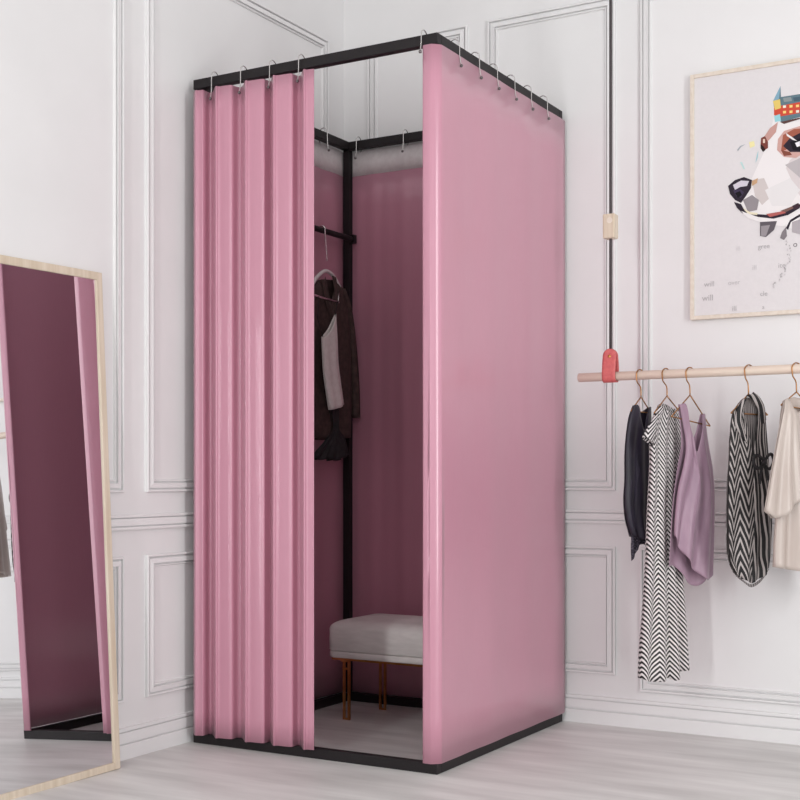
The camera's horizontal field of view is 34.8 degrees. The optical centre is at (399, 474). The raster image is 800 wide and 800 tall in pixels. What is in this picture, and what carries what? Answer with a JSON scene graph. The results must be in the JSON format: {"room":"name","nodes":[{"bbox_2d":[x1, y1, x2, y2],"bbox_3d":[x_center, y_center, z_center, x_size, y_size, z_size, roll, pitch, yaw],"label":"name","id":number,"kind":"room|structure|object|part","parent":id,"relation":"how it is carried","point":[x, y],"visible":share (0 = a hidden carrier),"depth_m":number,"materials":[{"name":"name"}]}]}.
{"room":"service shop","nodes":[
{"label":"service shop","id":0,"kind":"room"},
{"bbox_2d":[0,0,343,727],"bbox_3d":[-1.494,-0.843,2.502,0.100,3.300,5.186,0,0,30],"label":"wall","id":1,"kind":"structure","parent":0,"point":[56,56],"depth_m":3.67,"materials":[{"name":"paint"}]},
{"bbox_2d":[110,0,124,492],"bbox_3d":[-1.033,-0.747,3.189,0.011,1.592,0.997,0,0,30],"label":"trim","id":2,"kind":"structure","parent":1,"relation":"attached to","point":[117,485],"depth_m":3.60,"materials":[{"name":"white paint"}]},
{"bbox_2d":[113,557,124,703],"bbox_3d":[-1.033,0.438,3.189,0.011,0.413,0.997,0,0,30],"label":"trim","id":3,"kind":"structure","parent":1,"relation":"attached to","point":[118,562],"depth_m":3.61,"materials":[{"name":"white paint"}]},
{"bbox_2d":[111,512,193,530],"bbox_3d":[-1.476,0.136,2.423,0.011,0.044,5.068,0,0,30],"label":"trim","id":4,"kind":"structure","parent":1,"relation":"attached to","point":[162,520],"depth_m":3.72,"materials":[{"name":"white paint"}]},
{"bbox_2d":[145,551,193,696],"bbox_3d":[-0.495,0.438,4.121,0.011,0.413,0.961,0,0,30],"label":"trim","id":5,"kind":"structure","parent":1,"relation":"attached to","point":[152,688],"depth_m":3.72,"materials":[{"name":"white paint"}]},
{"bbox_2d":[119,692,340,760],"bbox_3d":[-1.474,0.762,2.426,0.010,0.090,5.073,0,0,30],"label":"baseboard","id":6,"kind":"structure","parent":1,"relation":"attached to","point":[143,738],"depth_m":3.74,"materials":[{"name":"white paint"}]},
{"bbox_2d":[145,0,328,491],"bbox_3d":[-0.495,-0.747,4.121,0.011,1.592,0.961,0,0,30],"label":"trim","id":7,"kind":"structure","parent":1,"relation":"attached to","point":[151,485],"depth_m":3.72,"materials":[{"name":"white paint"}]},
{"bbox_2d":[12,701,799,799],"bbox_3d":[0.439,0.833,1.387,4.563,0.050,5.186,0,0,30],"label":"floor","id":8,"kind":"structure","parent":0,"point":[564,760],"depth_m":3.50,"materials":[{"name":"white wood"}]},
{"bbox_2d":[0,255,119,799],"bbox_3d":[-0.960,0.126,3.258,0.072,1.370,0.630,0,0,31],"label":"mirror","id":9,"kind":"object","parent":8,"relation":"on","point":[59,717],"visible":1,"depth_m":3.34,"materials":[{"name":"brown mirror"}]},
{"bbox_2d":[329,614,422,719],"bbox_3d":[0.103,0.638,4.189,0.626,0.338,0.295,0,0,30],"label":"bench","id":10,"kind":"object","parent":8,"relation":"on","point":[394,639],"visible":0.46,"depth_m":4.15,"materials":[{"name":"fabric"}]},
{"bbox_3d":[-0.179,0.708,4.209,0.026,0.200,0.021,0,0,30],"label":"leg","id":11,"kind":"part","parent":10,"relation":"part of","materials":[{"name":"gold metal"}]},
{"bbox_2d":[329,614,422,657],"bbox_3d":[0.103,0.524,4.189,0.626,0.110,0.295,0,0,30],"label":"cushion","id":12,"kind":"object","parent":10,"relation":"on","point":[372,635],"depth_m":4.14,"materials":[{"name":"fabric"}]},
{"bbox_3d":[0.103,0.591,4.189,0.624,0.022,0.293,0,0,30],"label":"seat","id":13,"kind":"part","parent":10,"relation":"part of","materials":[{"name":"fabric"}]},
{"bbox_3d":[0.103,0.606,4.189,0.602,0.008,0.271,0,0,30],"label":"frame","id":14,"kind":"part","parent":10,"relation":"part of","materials":[{"name":"gold metal"}]},
{"bbox_3d":[-0.051,0.708,4.408,0.026,0.200,0.043,0,0,30],"label":"leg","id":15,"kind":"part","parent":10,"relation":"part of","materials":[{"name":"gold metal"}]},
{"bbox_2d":[193,32,561,774],"bbox_3d":[-0.046,-0.193,4.021,0.836,2.000,0.865,0,0,30],"label":"frame","id":16,"kind":"object","parent":8,"relation":"on","point":[412,43],"visible":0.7,"depth_m":3.83,"materials":[{"name":"black metal"}]},
{"bbox_2d":[209,71,217,99],"bbox_3d":[-0.556,-1.163,3.824,0.009,0.093,0.048,0,0,30],"label":"curtain hook","id":17,"kind":"object","parent":16,"relation":"hanging from","point":[210,98],"visible":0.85,"depth_m":3.81,"materials":[{"name":"silver metal"}]},
{"bbox_2d":[238,65,246,93],"bbox_3d":[-0.463,-1.164,3.770,0.009,0.091,0.048,0,0,30],"label":"curtain hook","id":18,"kind":"object","parent":16,"relation":"hanging from","point":[239,92],"visible":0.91,"depth_m":3.76,"materials":[{"name":"silver metal"}]},
{"bbox_2d":[193,69,313,749],"bbox_3d":[-0.427,-0.185,3.734,0.439,1.928,0.049,0,0,30],"label":"curtain","id":19,"kind":"object","parent":16,"relation":"hanging from","point":[253,149],"visible":1,"depth_m":3.72,"materials":[{"name":"pink fabric"}]},
{"bbox_2d":[267,60,275,88],"bbox_3d":[-0.372,-1.164,3.717,0.009,0.091,0.048,0,0,30],"label":"curtain hook","id":20,"kind":"object","parent":16,"relation":"hanging from","point":[268,86],"visible":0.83,"depth_m":3.70,"materials":[{"name":"silver metal"}]},
{"bbox_2d":[296,54,304,82],"bbox_3d":[-0.283,-1.165,3.666,0.009,0.089,0.048,0,0,30],"label":"curtain hook","id":21,"kind":"object","parent":16,"relation":"hanging from","point":[297,80],"visible":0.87,"depth_m":3.65,"materials":[{"name":"silver metal"}]},
{"bbox_2d":[319,127,329,151],"bbox_3d":[-0.264,-1.166,4.442,0.048,0.087,0.010,0,0,30],"label":"curtain hook","id":22,"kind":"object","parent":16,"relation":"hanging from","point":[328,150],"visible":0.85,"depth_m":4.43,"materials":[{"name":"silver metal"}]},
{"bbox_2d":[314,225,340,303],"bbox_3d":[-0.271,-0.725,4.354,0.087,0.275,0.269,0,0,30],"label":"clothes hanger","id":23,"kind":"object","parent":16,"relation":"hanging from","point":[329,272],"visible":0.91,"depth_m":4.38,"materials":[{"name":"silver metal"}]},
{"bbox_2d":[317,296,343,409],"bbox_3d":[-0.231,-0.408,4.328,0.025,0.377,0.157,0,0,30],"label":"camisole","id":24,"kind":"object","parent":23,"relation":"hanging from","point":[329,339],"visible":1,"depth_m":4.32,"materials":[{"name":"grey fabric"}]},
{"bbox_2d":[314,408,348,460],"bbox_3d":[-0.237,-0.191,4.357,0.043,0.286,0.225,0,0,30],"label":"skirt","id":25,"kind":"object","parent":23,"relation":"hanging from","point":[334,448],"visible":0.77,"depth_m":4.36,"materials":[{"name":"black fabric"}]},
{"bbox_2d":[314,276,359,439],"bbox_3d":[-0.247,-0.404,4.396,0.055,0.566,0.380,0,0,30],"label":"jacket","id":26,"kind":"object","parent":23,"relation":"hanging from","point":[347,346],"visible":0.66,"depth_m":4.43,"materials":[{"name":"brown fabric"}]},
{"bbox_2d":[314,140,342,698],"bbox_3d":[-0.403,-0.191,4.251,0.009,1.939,0.817,0,0,30],"label":"curtain","id":27,"kind":"object","parent":16,"relation":"hanging from","point":[328,166],"visible":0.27,"depth_m":4.51,"materials":[{"name":"pink fabric"}]},
{"bbox_3d":[-0.380,-0.845,4.233,0.042,0.029,0.827,0,0,30],"label":"coat rail","id":28,"kind":"part","parent":16,"relation":"part of","materials":[{"name":"black metal"}]},
{"bbox_3d":[-0.187,-0.193,4.588,0.025,1.942,0.025,0,0,30],"label":"post","id":29,"kind":"part","parent":16,"relation":"part of","materials":[{"name":"black metal"}]},
{"bbox_2d":[354,136,361,158],"bbox_3d":[-0.149,-1.166,4.559,0.009,0.087,0.048,0,0,30],"label":"curtain hook","id":30,"kind":"object","parent":16,"relation":"hanging from","point":[355,157],"visible":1,"depth_m":4.55,"materials":[{"name":"silver metal"}]},
{"bbox_2d":[353,142,422,697],"bbox_3d":[0.171,-0.191,4.399,0.834,1.939,0.011,0,0,30],"label":"curtain","id":31,"kind":"object","parent":16,"relation":"hanging from","point":[388,181],"visible":0.34,"depth_m":4.52,"materials":[{"name":"pink fabric"}]},
{"bbox_2d":[401,129,407,152],"bbox_3d":[0.018,-1.166,4.462,0.009,0.087,0.048,0,0,30],"label":"curtain hook","id":32,"kind":"object","parent":16,"relation":"hanging from","point":[402,150],"visible":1,"depth_m":4.45,"materials":[{"name":"silver metal"}]},
{"bbox_2d":[418,29,426,52],"bbox_3d":[0.064,-1.174,3.466,0.009,0.071,0.048,0,0,30],"label":"curtain hook","id":33,"kind":"object","parent":16,"relation":"hanging from","point":[420,50],"visible":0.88,"depth_m":3.45,"materials":[{"name":"silver metal"}]},
{"bbox_2d":[451,39,462,67],"bbox_3d":[0.153,-1.168,3.540,0.048,0.083,0.010,0,0,30],"label":"curtain hook","id":34,"kind":"object","parent":16,"relation":"hanging from","point":[461,65],"visible":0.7,"depth_m":3.53,"materials":[{"name":"silver metal"}]},
{"bbox_2d":[471,52,482,79],"bbox_3d":[0.215,-1.168,3.647,0.048,0.083,0.010,0,0,30],"label":"curtain hook","id":35,"kind":"object","parent":16,"relation":"hanging from","point":[481,77],"visible":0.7,"depth_m":3.64,"materials":[{"name":"silver metal"}]},
{"bbox_2d":[423,44,564,763],"bbox_3d":[0.300,-0.191,3.817,0.051,1.939,0.879,0,0,30],"label":"curtain","id":36,"kind":"object","parent":16,"relation":"hanging from","point":[494,165],"visible":1,"depth_m":3.69,"materials":[{"name":"pink fabric"}]},
{"bbox_2d":[490,63,500,89],"bbox_3d":[0.274,-1.168,3.750,0.048,0.083,0.010,0,0,30],"label":"curtain hook","id":37,"kind":"object","parent":16,"relation":"hanging from","point":[499,88],"visible":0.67,"depth_m":3.74,"materials":[{"name":"silver metal"}]},
{"bbox_2d":[507,74,517,100],"bbox_3d":[0.335,-1.168,3.854,0.048,0.083,0.010,0,0,30],"label":"curtain hook","id":38,"kind":"object","parent":16,"relation":"hanging from","point":[516,98],"visible":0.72,"depth_m":3.85,"materials":[{"name":"silver metal"}]},
{"bbox_2d":[524,85,534,110],"bbox_3d":[0.395,-1.168,3.959,0.048,0.083,0.010,0,0,30],"label":"curtain hook","id":39,"kind":"object","parent":16,"relation":"hanging from","point":[533,109],"visible":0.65,"depth_m":3.95,"materials":[{"name":"silver metal"}]},
{"bbox_2d":[540,95,550,119],"bbox_3d":[0.457,-1.168,4.066,0.048,0.083,0.010,0,0,30],"label":"curtain hook","id":40,"kind":"object","parent":16,"relation":"hanging from","point":[549,118],"visible":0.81,"depth_m":4.06,"materials":[{"name":"silver metal"}]},
{"bbox_2d":[344,0,799,713],"bbox_3d":[1.753,-0.843,3.564,4.463,3.300,0.100,0,0,30],"label":"wall","id":41,"kind":"structure","parent":0,"point":[740,635],"depth_m":4.09,"materials":[{"name":"paint"}]},
{"bbox_2d":[367,25,467,149],"bbox_3d":[0.058,-0.747,4.479,0.401,1.592,0.011,0,0,30],"label":"trim","id":42,"kind":"structure","parent":41,"relation":"attached to","point":[460,32],"depth_m":4.56,"materials":[{"name":"white paint"}]},
{"bbox_2d":[487,0,615,489],"bbox_3d":[0.496,-0.747,4.226,0.457,1.592,0.011,0,0,30],"label":"trim","id":43,"kind":"structure","parent":41,"relation":"attached to","point":[609,483],"depth_m":4.13,"materials":[{"name":"white paint"}]},
{"bbox_2d":[352,691,799,744],"bbox_3d":[1.726,0.762,3.516,4.463,0.090,0.010,0,0,30],"label":"baseboard","id":44,"kind":"structure","parent":41,"relation":"attached to","point":[776,727],"depth_m":4.00,"materials":[{"name":"white paint"}]},
{"bbox_2d":[565,545,615,674],"bbox_3d":[0.496,0.438,4.226,0.457,0.413,0.011,0,0,30],"label":"trim","id":45,"kind":"structure","parent":41,"relation":"attached to","point":[609,553],"depth_m":4.12,"materials":[{"name":"white paint"}]},
{"bbox_2d":[565,509,774,526],"bbox_3d":[1.726,0.136,3.516,4.463,0.044,0.011,0,0,30],"label":"trim","id":46,"kind":"structure","parent":41,"relation":"attached to","point":[571,516],"depth_m":4.13,"materials":[{"name":"white paint"}]},
{"bbox_2d":[640,0,726,490],"bbox_3d":[1.216,-0.747,3.810,1.040,1.592,0.011,0,0,30],"label":"trim","id":47,"kind":"structure","parent":41,"relation":"attached to","point":[645,5],"depth_m":4.06,"materials":[{"name":"white paint"}]},
{"bbox_2d":[640,548,799,705],"bbox_3d":[1.216,0.461,3.810,1.040,0.458,0.011,0,0,30],"label":"trim","id":48,"kind":"structure","parent":41,"relation":"attached to","point":[766,696],"depth_m":3.94,"materials":[{"name":"white paint"}]},
{"bbox_2d":[690,58,799,320],"bbox_3d":[1.185,-0.863,3.821,0.640,0.762,0.022,0,0,30],"label":"picture","id":49,"kind":"object","parent":41,"relation":"attached to","point":[745,121],"visible":1,"depth_m":3.89,"materials":[{"name":"paper"}]},
{"bbox_3d":[0.439,-2.518,1.387,4.563,0.050,5.186,0,0,30],"label":"ceiling","id":50,"kind":"structure","parent":0,"visible":0},
{"bbox_2d":[577,0,799,382],"bbox_3d":[1.131,-1.386,3.570,1.351,2.214,0.039,0,0,30],"label":"rail","id":51,"kind":"object","parent":50,"relation":"hanging from","point":[610,373],"visible":1,"depth_m":3.84,"materials":[{"name":"brown wood"}]},
{"bbox_3d":[0.636,-1.431,3.856,0.008,2.124,0.008,0,0,30],"label":"cord","id":52,"kind":"part","parent":51,"relation":"part of","materials":[{"name":"grey plastic"}]},
{"bbox_2d":[631,369,651,412],"bbox_3d":[0.720,-0.250,3.813,0.096,0.132,0.004,0,0,-40],"label":"clothes hanger","id":53,"kind":"object","parent":51,"relation":"hanging from","point":[638,369],"visible":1,"depth_m":3.81,"materials":[{"name":"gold metal"}]},
{"bbox_2d":[623,405,651,560],"bbox_3d":[0.713,0.023,3.804,0.049,0.464,0.135,0,0,44],"label":"blouse","id":54,"kind":"object","parent":53,"relation":"hanging from","point":[636,452],"visible":0.83,"depth_m":3.78,"materials":[{"name":"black fabric"}]},
{"bbox_2d":[654,368,678,413],"bbox_3d":[0.794,-0.245,3.776,0.128,0.142,0.004,0,0,-36],"label":"clothes hanger","id":55,"kind":"object","parent":51,"relation":"hanging from","point":[664,368],"visible":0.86,"depth_m":3.77,"materials":[{"name":"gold metal"}]},
{"bbox_2d":[638,403,689,681],"bbox_3d":[0.779,0.195,3.762,0.211,0.815,0.080,0,0,-34],"label":"dress","id":56,"kind":"object","parent":55,"relation":"hanging from","point":[663,640],"visible":0.93,"depth_m":3.73,"materials":[{"name":"multicoloured fabric"}]},
{"bbox_3d":[1.131,-0.297,3.570,1.351,0.027,0.027,0,0,30],"label":"rail","id":57,"kind":"part","parent":51,"relation":"part of","materials":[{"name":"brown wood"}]},
{"bbox_2d":[671,367,710,426],"bbox_3d":[0.851,-0.230,3.735,0.158,0.173,0.004,0,0,-32],"label":"clothes hanger","id":58,"kind":"object","parent":51,"relation":"hanging from","point":[672,416],"visible":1,"depth_m":3.73,"materials":[{"name":"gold metal"}]},
{"bbox_2d":[669,403,714,585],"bbox_3d":[0.857,0.060,3.735,0.176,0.537,0.058,0,0,-37],"label":"camisole","id":59,"kind":"object","parent":58,"relation":"hanging from","point":[693,507],"visible":1,"depth_m":3.73,"materials":[{"name":"purple fabric"}]},
{"bbox_2d":[731,364,767,415],"bbox_3d":[0.998,-0.243,3.648,0.142,0.146,0.004,0,0,-28],"label":"clothes hanger","id":60,"kind":"object","parent":51,"relation":"hanging from","point":[732,412],"visible":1,"depth_m":3.64,"materials":[{"name":"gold metal"}]},
{"bbox_2d":[726,392,773,586],"bbox_3d":[1.000,0.041,3.646,0.169,0.557,0.056,0,0,-18],"label":"striped dress","id":61,"kind":"object","parent":60,"relation":"hanging from","point":[748,527],"visible":0.96,"depth_m":3.63,"materials":[{"name":"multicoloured fabric"}]},
{"bbox_3d":[0.970,0.049,3.622,0.093,0.519,0.021,0,0,-16],"label":"panel","id":62,"kind":"part","parent":61,"relation":"part of","materials":[{"name":"fabric"}]},
{"bbox_3d":[0.994,0.038,3.659,0.171,0.522,0.019,0,0,-28],"label":"panel","id":63,"kind":"part","parent":61,"relation":"part of","materials":[{"name":"fabric"}]},
{"bbox_3d":[1.037,0.048,3.657,0.097,0.521,0.021,0,0,-31],"label":"panel","id":64,"kind":"part","parent":61,"relation":"part of","materials":[{"name":"fabric"}]},
{"bbox_2d":[781,362,799,408],"bbox_3d":[1.115,-0.248,3.583,0.125,0.138,0.004,0,0,-26],"label":"clothes hanger","id":65,"kind":"object","parent":51,"relation":"hanging from","point":[795,362],"visible":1,"depth_m":3.58,"materials":[{"name":"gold metal"}]},
{"bbox_2d":[764,397,799,570],"bbox_3d":[1.144,0.031,3.588,0.337,0.499,0.078,0,0,-30],"label":"blouse","id":66,"kind":"object","parent":65,"relation":"hanging from","point":[782,503],"visible":1,"depth_m":3.54,"materials":[{"name":"beige fabric"}]}
]}

